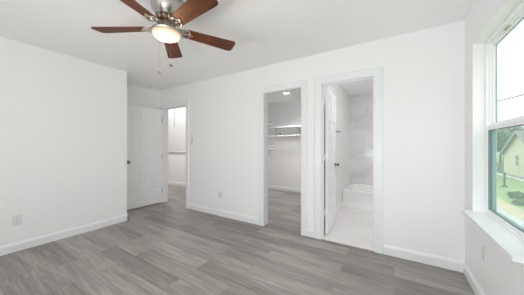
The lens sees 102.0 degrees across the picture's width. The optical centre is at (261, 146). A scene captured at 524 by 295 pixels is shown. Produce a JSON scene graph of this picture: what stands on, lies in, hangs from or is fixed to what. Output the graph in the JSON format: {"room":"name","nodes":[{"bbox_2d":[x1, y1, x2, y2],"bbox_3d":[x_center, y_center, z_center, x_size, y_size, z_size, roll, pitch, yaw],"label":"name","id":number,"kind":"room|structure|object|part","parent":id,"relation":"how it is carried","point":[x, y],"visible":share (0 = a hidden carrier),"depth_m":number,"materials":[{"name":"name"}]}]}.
{"room":"empty bedroom","nodes":[
{"label":"empty bedroom","id":0,"kind":"room"},
{"bbox_2d":[0,37,126,245],"bbox_3d":[-3.197,-0.001,2.542,0.665,2.440,2.637,0,0,32],"label":"wall","id":1,"kind":"structure","parent":0,"point":[63,118],"depth_m":2.77,"materials":[{"name":"white paint"}]},
{"bbox_2d":[12,214,21,225],"bbox_3d":[-2.847,0.859,2.467,0.009,0.122,0.078,0,0,32],"label":"wall outlet","id":2,"kind":"object","parent":1,"relation":"attached to","point":[16,219],"visible":1,"depth_m":2.46,"materials":[{"name":"white plastic"}]},
{"bbox_2d":[0,214,127,255],"bbox_3d":[-3.187,1.166,2.544,0.679,0.105,2.651,0,0,32],"label":"baseboard","id":3,"kind":"structure","parent":1,"relation":"attached to","point":[25,244],"depth_m":2.76,"materials":[{"name":"white paint"}]},
{"bbox_2d":[127,83,158,108],"bbox_3d":[-2.601,-0.001,4.238,0.115,2.440,1.103,0,0,32],"label":"wall","id":4,"kind":"structure","parent":0,"point":[136,95],"depth_m":4.36,"materials":[{"name":"white paint"}]},
{"bbox_2d":[168,107,185,150],"bbox_3d":[-2.231,-0.381,7.897,5.705,3.200,0.150,0,0,32],"label":"wall","id":5,"kind":"structure","parent":0,"point":[177,134],"depth_m":8.54,"materials":[{"name":"white paint"}]},
{"bbox_2d":[168,153,185,182],"bbox_3d":[-3.267,0.709,7.052,4.200,1.020,0.120,0,0,32],"label":"wall","id":6,"kind":"structure","parent":0,"point":[176,161],"depth_m":6.58,"materials":[{"name":"white paint"}]},
{"bbox_2d":[168,181,185,186],"bbox_3d":[-3.302,1.166,6.995,4.200,0.105,0.014,0,0,32],"label":"baseboard","id":7,"kind":"structure","parent":6,"relation":"attached to","point":[169,182],"depth_m":6.56,"materials":[{"name":"white paint"}]},
{"bbox_2d":[168,151,185,152],"bbox_3d":[-3.267,0.179,7.052,4.240,0.040,0.190,0,0,32],"label":"ledge","id":8,"kind":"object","parent":6,"relation":"on","point":[168,151],"depth_m":6.54,"materials":[{"name":"grey wood"}]},
{"bbox_2d":[0,184,474,294],"bbox_3d":[-2.166,1.340,4.163,9.522,0.257,6.720,0,0,32],"label":"floor","id":9,"kind":"structure","parent":0,"point":[162,248],"depth_m":2.24,"materials":[{"name":"laminate"}]},
{"bbox_2d":[342,183,372,209],"bbox_3d":[2.502,1.044,4.330,1.479,0.335,0.896,0,0,32],"label":"bathtub","id":10,"kind":"object","parent":9,"relation":"on","point":[356,195],"visible":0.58,"depth_m":4.24,"materials":[{"name":"white ceramic"}]},
{"bbox_2d":[0,0,475,109],"bbox_3d":[-2.166,-1.321,4.163,9.522,0.200,6.720,0,0,32],"label":"ceiling","id":11,"kind":"structure","parent":0,"point":[263,32],"depth_m":2.24,"materials":[{"name":"white paint"}]},
{"bbox_2d":[91,0,234,72],"bbox_3d":[-0.775,-0.929,1.730,1.154,0.582,1.163,0,0,32],"label":"ceiling fan","id":12,"kind":"object","parent":11,"relation":"hanging from","point":[169,14],"visible":1,"depth_m":1.69,"materials":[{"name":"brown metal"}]},
{"bbox_3d":[-1.161,-0.975,1.774,0.467,0.006,0.148,0,12,2],"label":"blade","id":13,"kind":"part","parent":12,"relation":"part of","materials":[{"name":"brown wood"}]},
{"bbox_3d":[-0.904,-0.975,1.405,0.148,0.006,0.467,13,4,17],"label":"blade","id":14,"kind":"part","parent":12,"relation":"part of","materials":[{"name":"brown wood"}]},
{"bbox_3d":[-0.790,-0.909,1.758,0.221,0.058,0.221,0,0,32],"label":"lamp shade","id":15,"kind":"part","parent":12,"relation":"part of","materials":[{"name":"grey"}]},
{"bbox_3d":[-0.890,-0.975,2.116,0.148,0.006,0.467,-12,3,-15],"label":"blade","id":16,"kind":"part","parent":12,"relation":"part of","materials":[{"name":"brown wood"}]},
{"bbox_3d":[-0.505,-0.975,1.520,0.467,0.006,0.148,0,-12,40],"label":"blade","id":17,"kind":"part","parent":12,"relation":"part of","materials":[{"name":"brown wood"}]},
{"bbox_3d":[-0.477,-0.975,1.958,0.467,0.006,0.148,0,-12,-33],"label":"blade","id":18,"kind":"part","parent":12,"relation":"part of","materials":[{"name":"brown wood"}]},
{"bbox_2d":[268,100,300,188],"bbox_3d":[1.023,-0.001,5.641,2.205,2.440,0.100,0,0,32],"label":"wall","id":19,"kind":"structure","parent":0,"point":[284,162],"depth_m":5.82,"materials":[{"name":"white paint"}]},
{"bbox_2d":[268,125,300,136],"bbox_3d":[0.965,-0.388,5.439,2.090,0.274,0.305,0,0,32],"label":"closet shelf","id":20,"kind":"object","parent":19,"relation":"attached to","point":[297,128],"visible":0.51,"depth_m":5.68,"materials":[{"name":"white wood"}]},
{"bbox_3d":[0.903,-0.276,5.339,2.070,0.037,0.038,0,0,32],"label":"hanging rod","id":21,"kind":"part","parent":20,"relation":"part of","materials":[{"name":"white metal"}]},
{"bbox_2d":[268,185,300,192],"bbox_3d":[0.414,1.166,4.554,2.090,0.105,2.390,0,0,32],"label":"baseboard","id":22,"kind":"structure","parent":19,"relation":"attached to","point":[269,186],"depth_m":5.82,"materials":[{"name":"white paint"}]},
{"bbox_2d":[159,20,464,261],"bbox_3d":[-0.169,-0.001,3.442,5.085,2.440,0.115,0,0,32],"label":"wall","id":23,"kind":"structure","parent":0,"point":[424,70],"depth_m":2.36,"materials":[{"name":"white paint"}]},
{"bbox_2d":[160,100,188,208],"bbox_3d":[-1.797,0.155,4.455,0.956,2.128,0.155,0,0,32],"label":"door frame","id":24,"kind":"structure","parent":23,"relation":"in","point":[165,107],"depth_m":4.61,"materials":[{"name":"white paint"}]},
{"bbox_2d":[127,104,162,209],"bbox_3d":[-2.371,0.204,4.289,0.136,2.005,0.755,0,0,34],"label":"door","id":25,"kind":"structure","parent":24,"relation":"attached to","point":[144,124],"depth_m":4.27,"materials":[{"name":"white paint"}]},
{"bbox_2d":[259,79,307,235],"bbox_3d":[0.316,0.155,3.140,0.794,2.128,0.155,0,0,32],"label":"door frame","id":26,"kind":"structure","parent":23,"relation":"in","point":[302,85],"depth_m":3.14,"materials":[{"name":"white paint"}]},
{"bbox_2d":[189,203,463,272],"bbox_3d":[0.265,1.166,3.096,3.982,0.105,0.014,0,0,32],"label":"baseboard","id":27,"kind":"structure","parent":23,"relation":"attached to","point":[438,261],"depth_m":2.31,"materials":[{"name":"white paint"}]},
{"bbox_2d":[314,66,382,253],"bbox_3d":[1.058,0.155,2.678,0.827,2.128,0.155,0,0,32],"label":"door frame","id":28,"kind":"structure","parent":23,"relation":"in","point":[376,74],"depth_m":2.55,"materials":[{"name":"white paint"}]},
{"bbox_2d":[324,87,338,233],"bbox_3d":[1.015,0.199,3.139,0.166,2.000,0.619,0,0,29],"label":"door","id":29,"kind":"structure","parent":28,"relation":"attached to","point":[330,98],"depth_m":3.04,"materials":[{"name":"white paint"}]},
{"bbox_2d":[324,84,349,218],"bbox_3d":[1.429,-0.001,4.022,0.015,2.440,2.560,0,0,32],"label":"wall","id":30,"kind":"structure","parent":0,"point":[342,97],"depth_m":4.30,"materials":[{"name":"paint"}]},
{"bbox_2d":[324,201,342,225],"bbox_3d":[1.203,1.169,3.633,0.012,0.100,1.660,0,0,32],"label":"baseboard","id":31,"kind":"structure","parent":30,"relation":"attached to","point":[340,205],"depth_m":4.02,"materials":[{"name":"white paint"}]},
{"bbox_2d":[350,93,372,184],"bbox_3d":[2.776,-0.001,4.780,1.500,2.440,0.150,0,0,32],"label":"wall","id":32,"kind":"structure","parent":0,"point":[361,105],"depth_m":4.97,"materials":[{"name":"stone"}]},
{"bbox_2d":[465,0,523,294],"bbox_3d":[1.816,-0.001,1.685,0.142,2.440,6.720,0,0,32],"label":"wall","id":33,"kind":"structure","parent":0,"point":[500,276],"depth_m":1.81,"materials":[{"name":"white paint"}]},
{"bbox_2d":[463,262,484,294],"bbox_3d":[0.995,1.166,0.514,0.014,0.105,3.625,0,0,32],"label":"baseboard","id":34,"kind":"structure","parent":33,"relation":"attached to","point":[476,288],"depth_m":1.82,"materials":[{"name":"white paint"}]},
{"bbox_2d":[482,245,486,264],"bbox_3d":[1.675,0.819,1.602,0.009,0.122,0.078,0,0,32],"label":"wall outlet","id":35,"kind":"object","parent":33,"relation":"attached to","point":[484,250],"visible":1,"depth_m":1.58,"materials":[{"name":"white plastic"}]},
{"bbox_2d":[462,0,523,263],"bbox_3d":[1.626,-0.144,1.444,0.204,1.475,0.960,0,0,32],"label":"window","id":36,"kind":"structure","parent":33,"relation":"in","point":[512,246],"depth_m":1.69,"materials":[{"name":"white plastic"}]},
{"bbox_3d":[1.599,0.579,1.460,0.142,0.030,0.960,0,0,32],"label":"sill","id":37,"kind":"part","parent":36,"relation":"part of","materials":[{"name":"white paint"}]},
{"bbox_3d":[1.686,-0.159,1.409,0.064,1.445,0.894,0,0,32],"label":"frame","id":38,"kind":"part","parent":36,"relation":"part of","materials":[{"name":"white plastic"}]},
{"bbox_3d":[1.677,0.192,1.414,0.025,0.720,0.858,0,0,32],"label":"sash","id":39,"kind":"part","parent":36,"relation":"part of","materials":[{"name":"white plastic"}]},
{"bbox_3d":[1.699,0.195,1.401,0.023,0.694,0.846,0,0,32],"label":"screen frame","id":40,"kind":"part","parent":36,"relation":"part of","materials":[{"name":"teal"}]},
{"bbox_3d":[1.701,-0.502,1.400,0.023,0.695,0.834,0,0,32],"label":"sash","id":41,"kind":"part","parent":36,"relation":"part of","materials":[{"name":"white plastic"}]},
{"label":"outside","id":42,"kind":"structure","parent":0,"visible":0},
{"bbox_2d":[497,155,523,210],"bbox_3d":[91.644,4.469,13.627,138.800,0.300,200.000,0,0,32],"label":"lawn","id":43,"kind":"structure","parent":42,"point":[513,185],"depth_m":21.72,"materials":[{"name":"green plant"}]},
{"bbox_2d":[497,162,503,172],"bbox_3d":[44.726,3.444,44.412,0.120,1.750,28.800,0,0,32],"label":"fence","id":44,"kind":"object","parent":43,"relation":"on","point":[500,166],"visible":0.08,"depth_m":34.02,"materials":[{"name":"white"}]},
{"bbox_3d":[37.782,3.454,33.257,0.040,1.570,2.280,0,0,32],"label":"panel","id":45,"kind":"part","parent":44,"relation":"part of","materials":[{"name":"white"}]},
{"bbox_2d":[497,129,508,162],"bbox_3d":[53.743,0.202,47.953,4.312,8.254,4.075,0,0,32],"label":"tree","id":46,"kind":"object","parent":43,"relation":"on","point":[501,141],"visible":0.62,"depth_m":47.35,"materials":[{"name":"green plant"}]},
{"bbox_3d":[53.743,-1.153,47.953,4.312,5.545,4.075,0,0,32],"label":"crown","id":47,"kind":"part","parent":46,"relation":"part of","materials":[{"name":"green plant"}]},
{"bbox_2d":[497,129,510,162],"bbox_3d":[59.363,0.067,51.893,4.662,8.526,4.585,0,0,32],"label":"tree","id":48,"kind":"object","parent":43,"relation":"on","point":[506,135],"visible":0.12,"depth_m":51.43,"materials":[{"name":"green plant"}]},
{"bbox_3d":[59.363,-1.105,51.893,4.662,6.181,4.585,0,0,32],"label":"crown","id":49,"kind":"part","parent":48,"relation":"part of","materials":[{"name":"green plant"}]},
{"bbox_2d":[501,172,507,186],"bbox_3d":[25.798,3.544,22.577,0.520,1.550,0.507,0,0,32],"label":"post","id":50,"kind":"object","parent":43,"relation":"on","point":[504,173],"visible":0.98,"depth_m":22.53,"materials":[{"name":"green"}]},
{"bbox_3d":[25.798,3.544,22.577,0.140,1.550,0.140,0,0,32],"label":"post","id":51,"kind":"part","parent":50,"relation":"part of","materials":[{"name":"grey"}]},
{"bbox_2d":[499,130,523,178],"bbox_3d":[38.469,1.109,24.937,11.840,6.420,9.900,0,0,32],"label":"house","id":52,"kind":"structure","parent":43,"relation":"on","point":[513,150],"depth_m":28.83,"materials":[{"name":"beige"}]},
{"bbox_2d":[502,126,523,135],"bbox_3d":[65.893,-0.634,55.737,6.564,9.933,6.146,0,0,32],"label":"tree","id":53,"kind":"object","parent":43,"relation":"on","point":[512,129],"visible":0.12,"depth_m":55.21,"materials":[{"name":"green plant"}]},
{"bbox_2d":[507,191,523,199],"bbox_3d":[21.116,4.042,17.492,1.205,0.720,1.259,0,0,-36],"label":"shrub","id":54,"kind":"object","parent":43,"relation":"on","point":[516,195],"visible":0.99,"depth_m":17.38,"materials":[{"name":"green plant"}]},
{"bbox_2d":[511,199,523,205],"bbox_3d":[19.060,4.131,15.566,0.990,0.519,1.007,0,0,32],"label":"shrub","id":55,"kind":"object","parent":43,"relation":"on","point":[520,202],"visible":1,"depth_m":15.50,"materials":[{"name":"green plant"}]},
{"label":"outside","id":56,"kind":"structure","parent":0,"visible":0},
{"bbox_2d":[497,206,523,227],"bbox_3d":[35.762,4.363,48.414,3.150,0.112,200.000,0,0,32],"label":"road","id":57,"kind":"structure","parent":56,"point":[512,217],"depth_m":13.02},
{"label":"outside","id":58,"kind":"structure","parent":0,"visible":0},
{"bbox_2d":[497,198,523,220],"bbox_3d":[37.524,4.359,47.317,1.000,0.120,200.000,0,0,32],"label":"strip","id":59,"kind":"object","parent":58,"point":[515,211],"depth_m":14.44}
]}

